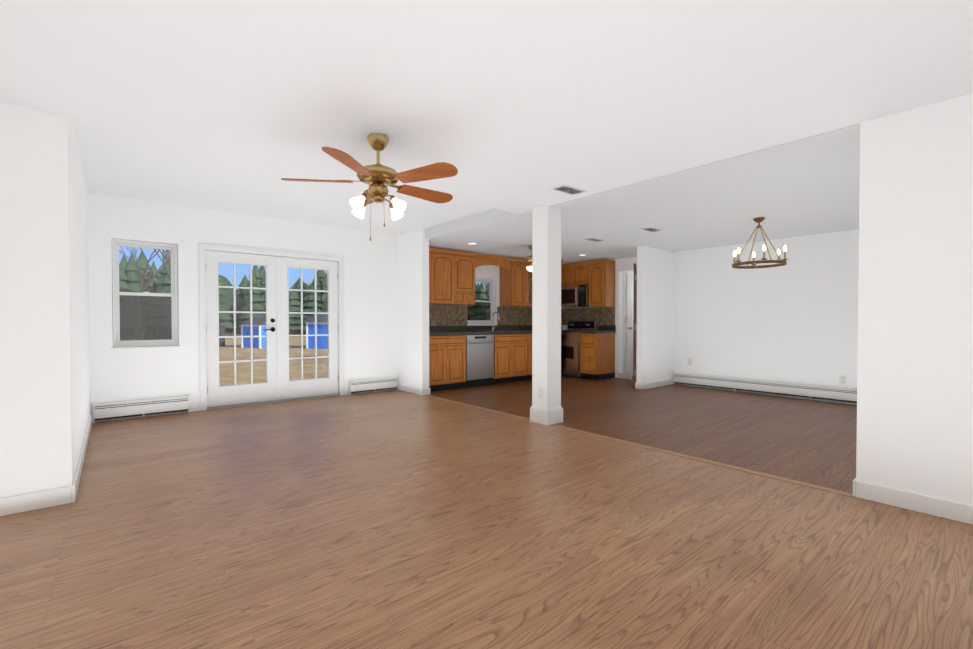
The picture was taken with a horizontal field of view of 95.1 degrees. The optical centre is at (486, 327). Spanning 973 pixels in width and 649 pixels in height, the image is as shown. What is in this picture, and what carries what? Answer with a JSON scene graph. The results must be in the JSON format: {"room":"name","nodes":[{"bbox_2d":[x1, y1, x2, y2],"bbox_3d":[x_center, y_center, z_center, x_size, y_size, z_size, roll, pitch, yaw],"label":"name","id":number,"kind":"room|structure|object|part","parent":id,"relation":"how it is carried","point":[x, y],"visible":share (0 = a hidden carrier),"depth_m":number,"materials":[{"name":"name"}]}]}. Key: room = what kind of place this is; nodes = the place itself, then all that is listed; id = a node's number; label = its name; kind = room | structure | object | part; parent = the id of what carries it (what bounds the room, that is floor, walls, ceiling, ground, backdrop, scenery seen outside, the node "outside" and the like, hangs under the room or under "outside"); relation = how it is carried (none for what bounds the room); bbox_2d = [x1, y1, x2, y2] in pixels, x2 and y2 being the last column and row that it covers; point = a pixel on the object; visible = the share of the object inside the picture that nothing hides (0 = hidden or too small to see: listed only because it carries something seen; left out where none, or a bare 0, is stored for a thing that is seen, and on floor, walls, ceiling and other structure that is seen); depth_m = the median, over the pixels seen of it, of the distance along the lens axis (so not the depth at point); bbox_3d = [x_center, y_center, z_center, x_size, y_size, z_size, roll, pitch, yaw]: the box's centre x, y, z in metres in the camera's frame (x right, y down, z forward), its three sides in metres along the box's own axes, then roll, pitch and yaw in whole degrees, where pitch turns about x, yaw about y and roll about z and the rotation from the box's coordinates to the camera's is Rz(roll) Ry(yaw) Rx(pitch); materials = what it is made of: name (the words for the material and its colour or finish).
{"room":"living room","nodes":[
{"label":"living room","id":0,"kind":"room"},
{"bbox_2d":[0,102,39,497],"bbox_3d":[-3.420,-0.254,1.955,2.070,2.620,0.120,-1,1,-40],"label":"wall","id":1,"kind":"structure","parent":0,"point":[19,447],"depth_m":2.52,"materials":[{"name":"paint"}]},
{"bbox_2d":[0,487,67,515],"bbox_3d":[-3.335,1.006,1.965,2.190,0.100,0.024,-1,1,-40],"label":"baseboard","id":2,"kind":"structure","parent":1,"relation":"attached to","point":[58,496],"depth_m":2.56,"materials":[{"name":"white wood"}]},
{"bbox_2d":[32,109,95,490],"bbox_3d":[-3.396,-0.278,3.664,0.140,2.620,2.710,-1,1,-40],"label":"wall","id":3,"kind":"structure","parent":0,"point":[65,307],"depth_m":2.64,"materials":[{"name":"paint"}]},
{"bbox_2d":[64,415,91,502],"bbox_3d":[-3.330,0.982,3.689,0.019,0.100,2.664,-1,1,-40],"label":"baseboard","id":4,"kind":"structure","parent":3,"relation":"attached to","point":[72,490],"depth_m":3.01,"materials":[{"name":"white wood"}]},
{"bbox_2d":[72,118,492,235],"bbox_3d":[-1.937,-1.520,4.880,3.720,0.170,2.730,-1,1,-40],"label":"ceiling","id":5,"kind":"structure","parent":0,"point":[123,163],"depth_m":4.47,"materials":[{"name":"paint"}]},
{"bbox_2d":[92,194,531,411],"bbox_3d":[-1.420,-0.329,7.239,7.760,2.620,0.200,-1,1,-40],"label":"wall","id":6,"kind":"structure","parent":0,"point":[369,266],"depth_m":5.37,"materials":[{"name":"paint"}]},
{"bbox_2d":[93,395,189,423],"bbox_3d":[-3.872,0.910,5.029,0.860,0.206,0.066,-1,1,-40],"label":"heater","id":7,"kind":"object","parent":6,"relation":"attached to","point":[119,410],"visible":1,"depth_m":4.99,"materials":[{"name":"metal"}]},
{"bbox_2d":[110,239,180,349],"bbox_3d":[-3.908,-0.375,5.116,0.640,1.221,0.173,-1,1,-40],"label":"living room window","id":8,"kind":"structure","parent":6,"relation":"in","point":[120,333],"depth_m":5.15,"materials":[{"name":"white plastic"}]},
{"bbox_2d":[199,243,344,410],"bbox_3d":[-2.832,-0.019,6.025,1.800,2.035,0.178,-1,1,-40],"label":"french door","id":9,"kind":"structure","parent":6,"relation":"attached to","point":[278,386],"depth_m":5.95,"materials":[{"name":"white wood"}]},
{"bbox_3d":[-2.874,-0.039,5.907,0.146,0.178,0.053,-1,1,-40],"label":"french door handle","id":10,"kind":"part","parent":9,"relation":"part of","materials":[{"name":"black metal"}]},
{"bbox_2d":[349,377,397,394],"bbox_3d":[-1.724,0.884,6.826,0.780,0.206,0.066,-1,1,-40],"label":"heater","id":11,"kind":"object","parent":6,"relation":"attached to","point":[371,385],"visible":1,"depth_m":6.80,"materials":[{"name":"metal"}]},
{"bbox_2d":[429,248,436,303],"bbox_3d":[-1.079,-0.833,7.162,0.354,0.882,0.341,-1,1,-40],"label":"upper cabinet","id":12,"kind":"object","parent":6,"relation":"attached to","point":[432,251],"depth_m":7.13,"materials":[{"name":"brown wood"}]},
{"bbox_2d":[437,249,456,303],"bbox_3d":[-0.811,-0.836,7.386,0.558,0.882,0.341,-1,1,-40],"label":"upper cabinet","id":13,"kind":"object","parent":6,"relation":"attached to","point":[446,259],"depth_m":7.30,"materials":[{"name":"brown wood"}]},
{"bbox_2d":[453,252,476,307],"bbox_3d":[-0.487,-0.840,7.657,0.504,0.882,0.341,-1,1,-40],"label":"upper cabinet","id":14,"kind":"object","parent":6,"relation":"attached to","point":[466,261],"depth_m":7.56,"materials":[{"name":"brown wood"}]},
{"bbox_2d":[467,278,493,323],"bbox_3d":[-0.149,-0.499,8.320,0.694,0.844,0.080,-1,1,-40],"label":"kitchen window","id":15,"kind":"structure","parent":6,"relation":"in","point":[475,314],"depth_m":8.40,"materials":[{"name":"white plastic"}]},
{"bbox_2d":[429,324,531,331],"bbox_3d":[0.155,0.003,8.417,3.850,0.100,0.018,-1,1,-40],"label":"countertop","id":16,"kind":"structure","parent":6,"relation":"attached to","point":[432,327],"depth_m":8.05,"materials":[{"name":"black stone"}]},
{"bbox_2d":[497,258,528,307],"bbox_3d":[0.513,-0.852,8.493,0.404,0.882,0.341,-1,1,-40],"label":"upper cabinet","id":17,"kind":"object","parent":6,"relation":"attached to","point":[514,279],"depth_m":8.36,"materials":[{"name":"brown wood"}]},
{"bbox_2d":[529,262,531,307],"bbox_3d":[0.807,-0.855,8.740,0.578,0.882,0.341,-1,1,-40],"label":"upper cabinet","id":18,"kind":"object","parent":6,"relation":"attached to","point":[530,273],"depth_m":8.58,"materials":[{"name":"brown wood"}]},
{"bbox_2d":[396,228,431,389],"bbox_3d":[-1.132,-0.323,6.848,0.120,2.620,0.730,-1,1,-40],"label":"wall","id":19,"kind":"structure","parent":0,"point":[412,249],"depth_m":6.73,"materials":[{"name":"paint"}]},
{"bbox_2d":[399,384,423,395],"bbox_3d":[-1.158,0.938,6.795,0.016,0.100,0.684,-1,1,-40],"label":"baseboard","id":20,"kind":"structure","parent":19,"relation":"attached to","point":[406,388],"depth_m":6.76,"materials":[{"name":"white wood"}]},
{"bbox_2d":[0,375,972,648],"bbox_3d":[1.453,1.081,3.731,11.800,0.100,8.900,-1,1,-40],"label":"floor","id":21,"kind":"structure","parent":0,"point":[392,520],"depth_m":2.26,"materials":[{"name":"brown wood"}]},
{"bbox_2d":[429,336,468,390],"bbox_3d":[-0.825,0.548,7.224,0.798,0.867,0.601,-1,1,-40],"label":"base cabinet","id":22,"kind":"object","parent":21,"relation":"on","point":[447,354],"depth_m":7.02,"materials":[{"name":"brown wood"}]},
{"bbox_2d":[429,328,561,335],"bbox_3d":[0.346,0.076,8.190,3.850,0.040,0.613,-1,1,-40],"label":"countertop","id":23,"kind":"structure","parent":22,"relation":"on","point":[430,333],"depth_m":7.18,"materials":[{"name":"black stone"}]},
{"bbox_2d":[491,312,498,330],"bbox_3d":[0.192,-0.123,8.248,0.116,0.356,0.206,-1,1,-40],"label":"kitchen faucet","id":24,"kind":"object","parent":23,"relation":"on","point":[493,328],"depth_m":8.28,"materials":[{"name":"silver metal"}]},
{"bbox_2d":[466,334,493,380],"bbox_3d":[-0.261,0.544,7.644,0.592,0.864,0.626,-1,1,-40],"label":"dishwasher","id":25,"kind":"object","parent":21,"relation":"on","point":[479,356],"visible":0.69,"depth_m":7.43,"materials":[{"name":"silver metal"}]},
{"bbox_2d":[473,332,531,383],"bbox_3d":[0.280,0.535,8.149,0.873,0.867,0.601,-1,1,-40],"label":"base cabinet","id":26,"kind":"object","parent":21,"relation":"on","point":[512,351],"depth_m":7.92,"materials":[{"name":"brown wood"}]},
{"bbox_2d":[530,205,562,425],"bbox_3d":[0.648,-0.139,4.800,0.256,2.310,0.256,-1,1,-40],"label":"column","id":27,"kind":"structure","parent":21,"relation":"on","point":[547,410],"depth_m":4.72,"materials":[{"name":"white paint"}]},
{"bbox_2d":[539,387,543,398],"bbox_3d":[0.579,0.687,4.715,0.008,0.114,0.070,-1,1,-40],"label":"electrical outlet","id":28,"kind":"object","parent":27,"relation":"attached to","point":[541,392],"visible":1,"depth_m":4.71,"materials":[{"name":"plastic"}]},
{"bbox_2d":[561,320,597,377],"bbox_3d":[1.738,0.399,8.975,0.672,1.115,0.723,-1,1,-40],"label":"stove","id":29,"kind":"object","parent":21,"relation":"on","point":[570,351],"visible":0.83,"depth_m":8.73,"materials":[{"name":"silver metal"}]},
{"bbox_2d":[579,332,615,379],"bbox_3d":[2.142,0.528,8.588,0.596,0.867,0.380,-1,1,-40],"label":"base cabinet","id":30,"kind":"object","parent":21,"relation":"on","point":[597,349],"depth_m":8.42,"materials":[{"name":"brown wood"}]},
{"bbox_2d":[424,395,854,497],"bbox_3d":[0.692,1.017,4.671,0.070,0.007,4.980,-1,1,-40],"label":"trim","id":31,"kind":"structure","parent":21,"relation":"on","point":[732,467],"depth_m":3.57,"materials":[{"name":"brown wood"}]},
{"bbox_2d":[0,0,972,264],"bbox_3d":[1.453,-1.424,3.695,11.800,0.330,8.900,-1,1,-40],"label":"ceiling","id":32,"kind":"structure","parent":0,"point":[518,106],"depth_m":2.35,"materials":[{"name":"paint"}]},
{"bbox_2d":[281,133,457,240],"bbox_3d":[-0.689,-0.918,2.978,1.133,0.679,1.166,-1,1,-40],"label":"room ceiling fan","id":33,"kind":"object","parent":32,"relation":"hanging from","point":[378,178],"visible":1,"depth_m":2.87,"materials":[{"name":"brown wood"}]},
{"bbox_2d":[506,245,563,271],"bbox_3d":[0.696,-1.098,7.092,0.957,0.416,0.924,-1,1,-40],"label":"kitchen ceiling fan","id":34,"kind":"object","parent":32,"relation":"hanging from","point":[528,259],"visible":0.46,"depth_m":7.01,"materials":[{"name":"brown wood"}]},
{"bbox_2d":[551,184,586,195],"bbox_3d":[0.759,-1.269,4.107,0.320,0.009,0.170,-1,1,-40],"label":"ceiling vent","id":35,"kind":"object","parent":32,"relation":"in","point":[568,189],"visible":1,"depth_m":4.10,"materials":[{"name":"metal"}]},
{"bbox_2d":[583,238,605,241],"bbox_3d":[1.586,-1.293,6.546,0.320,0.009,0.170,-1,1,-40],"label":"ceiling vent","id":36,"kind":"object","parent":32,"relation":"in","point":[593,239],"visible":1,"depth_m":6.52,"materials":[{"name":"metal"}]},
{"bbox_2d":[639,227,663,231],"bbox_3d":[2.154,-1.283,5.822,0.320,0.009,0.170,-1,1,-40],"label":"ceiling vent","id":37,"kind":"object","parent":32,"relation":"in","point":[650,229],"visible":0.98,"depth_m":5.81,"materials":[{"name":"metal"}]},
{"bbox_2d":[732,217,787,268],"bbox_3d":[3.176,-1.001,5.195,0.544,0.555,0.590,-1,1,-40],"label":"dining chandelier","id":38,"kind":"object","parent":32,"relation":"hanging from","point":[778,261],"visible":1,"depth_m":5.17,"materials":[{"name":"brown metal"}]},
{"bbox_2d":[636,246,675,383],"bbox_3d":[2.833,-0.332,7.446,0.970,2.620,0.120,-1,1,-40],"label":"wall","id":39,"kind":"structure","parent":0,"point":[656,268],"depth_m":7.33,"materials":[{"name":"paint"}]},
{"bbox_2d":[633,263,636,387],"bbox_3d":[2.534,-0.043,7.590,0.676,2.022,0.422,-1,1,-40],"label":"door","id":40,"kind":"structure","parent":39,"relation":"in","point":[634,323],"depth_m":7.24,"materials":[{"name":"brown wood"}]},
{"bbox_2d":[640,379,671,389],"bbox_3d":[2.839,0.929,7.384,0.904,0.100,0.016,-1,1,-40],"label":"baseboard","id":41,"kind":"structure","parent":39,"relation":"attached to","point":[643,386],"depth_m":7.32,"materials":[{"name":"white wood"}]},
{"bbox_2d":[561,229,855,387],"bbox_3d":[4.455,-0.316,6.372,0.120,2.620,9.070,-1,1,-40],"label":"wall","id":42,"kind":"structure","parent":0,"point":[791,322],"depth_m":6.63,"materials":[{"name":"paint"}]},
{"bbox_2d":[561,264,568,283],"bbox_3d":[1.773,-1.080,9.206,0.340,0.446,0.424,-1,1,-40],"label":"upper cabinet","id":43,"kind":"object","parent":42,"relation":"attached to","point":[565,267],"depth_m":9.13,"materials":[{"name":"brown wood"}]},
{"bbox_2d":[561,284,588,307],"bbox_3d":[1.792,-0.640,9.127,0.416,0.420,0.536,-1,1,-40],"label":"microwave","id":44,"kind":"object","parent":42,"relation":"attached to","point":[568,291],"depth_m":8.97,"materials":[{"name":"silver metal"}]},
{"bbox_2d":[569,261,588,283],"bbox_3d":[1.979,-1.077,8.960,0.340,0.446,0.434,-1,1,-40],"label":"upper cabinet","id":45,"kind":"object","parent":42,"relation":"attached to","point":[579,272],"depth_m":8.85,"materials":[{"name":"brown wood"}]},
{"bbox_2d":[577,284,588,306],"bbox_3d":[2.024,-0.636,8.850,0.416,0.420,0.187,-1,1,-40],"label":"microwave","id":46,"kind":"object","parent":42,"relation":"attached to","point":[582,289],"depth_m":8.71,"materials":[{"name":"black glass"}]},
{"bbox_2d":[589,260,614,307],"bbox_3d":[2.240,-0.854,8.651,0.340,0.882,0.380,-1,1,-40],"label":"upper cabinet","id":47,"kind":"object","parent":42,"relation":"attached to","point":[591,284],"depth_m":8.52,"materials":[{"name":"brown wood"}]},
{"bbox_2d":[597,324,615,331],"bbox_3d":[2.367,-0.002,8.762,0.018,0.100,0.392,-1,1,-40],"label":"backsplash","id":48,"kind":"structure","parent":42,"relation":"attached to","point":[601,327],"depth_m":8.70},
{"bbox_2d":[618,372,631,378],"bbox_3d":[2.630,0.914,8.468,0.013,0.100,0.300,-1,1,-40],"label":"baseboard","id":49,"kind":"structure","parent":42,"relation":"attached to","point":[623,375],"depth_m":8.46,"materials":[{"name":"white wood"}]},
{"bbox_2d":[623,271,636,375],"bbox_3d":[3.031,-0.087,8.905,0.860,2.090,0.118,-1,1,-40],"label":"hall door","id":50,"kind":"structure","parent":42,"relation":"in","point":[628,288],"depth_m":8.71,"materials":[{"name":"white wood"}]},
{"bbox_2d":[673,372,856,404],"bbox_3d":[5.136,0.904,5.427,0.066,0.206,5.900,-1,1,-40],"label":"heater","id":51,"kind":"object","parent":42,"relation":"attached to","point":[825,393],"visible":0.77,"depth_m":6.54,"materials":[{"name":"metal"}]},
{"bbox_2d":[840,375,845,383],"bbox_3d":[4.749,0.690,5.934,0.008,0.114,0.070,-1,1,-40],"label":"electrical outlet","id":52,"kind":"object","parent":42,"relation":"attached to","point":[842,379],"visible":1,"depth_m":5.93,"materials":[{"name":"plastic"}]},
{"bbox_2d":[852,93,972,505],"bbox_3d":[3.343,-0.249,1.577,0.120,2.620,3.140,-1,1,-40],"label":"wall","id":53,"kind":"structure","parent":0,"point":[876,309],"depth_m":2.54,"materials":[{"name":"paint"}]},
{"bbox_2d":[853,478,972,524],"bbox_3d":[3.304,1.012,1.552,0.034,0.100,3.184,-1,1,-40],"label":"baseboard","id":54,"kind":"structure","parent":53,"relation":"attached to","point":[952,510],"depth_m":2.55,"materials":[{"name":"white wood"}]},
{"label":"outside","id":55,"kind":"structure","parent":0,"visible":0},
{"bbox_2d":[124,331,327,385],"bbox_3d":[-38.270,0.700,76.627,200.000,0.300,153.500,-1,1,-40],"label":"ground","id":56,"kind":"structure","parent":55,"point":[258,376],"depth_m":17.41,"materials":[{"name":"dirt"},{"name":"dry soil"}]},
{"bbox_2d":[219,323,225,346],"bbox_3d":[-18.484,0.269,28.959,1.900,1.910,2.300,1,1,40],"label":"shed","id":57,"kind":"object","parent":56,"relation":"on","point":[222,332],"depth_m":29.11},
{"bbox_2d":[241,316,265,347],"bbox_3d":[-14.258,0.238,28.582,1.900,1.982,2.200,0,1,25],"label":"shed","id":58,"kind":"object","parent":56,"relation":"on","point":[262,325],"depth_m":27.74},
{"bbox_2d":[112,251,489,337],"bbox_3d":[-15.344,-4.949,57.572,91.053,11.537,53.828,-1,1,-40],"label":"pine trees","id":59,"kind":"object","parent":56,"relation":"on","point":[163,280],"depth_m":50.32,"materials":[{"name":"green plant"}]},
{"bbox_2d":[119,247,488,338],"bbox_3d":[-12.238,-4.313,36.776,39.096,10.875,21.748,-1,1,-40],"label":"bare trees","id":60,"kind":"object","parent":56,"relation":"on","point":[156,273],"depth_m":34.94,"materials":[{"name":"brown plant"}]},
{"bbox_2d":[304,314,327,348],"bbox_3d":[-9.775,0.145,27.898,2.100,2.188,2.400,0,1,15],"label":"shed","id":61,"kind":"object","parent":56,"relation":"on","point":[320,328],"depth_m":26.99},
{"bbox_2d":[136,275,485,331],"bbox_3d":[-20.168,-3.946,58.400,117.159,10.508,56.585,-1,1,-40],"label":"trees","id":62,"kind":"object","parent":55,"point":[229,296],"depth_m":74.39,"materials":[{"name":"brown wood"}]}
]}

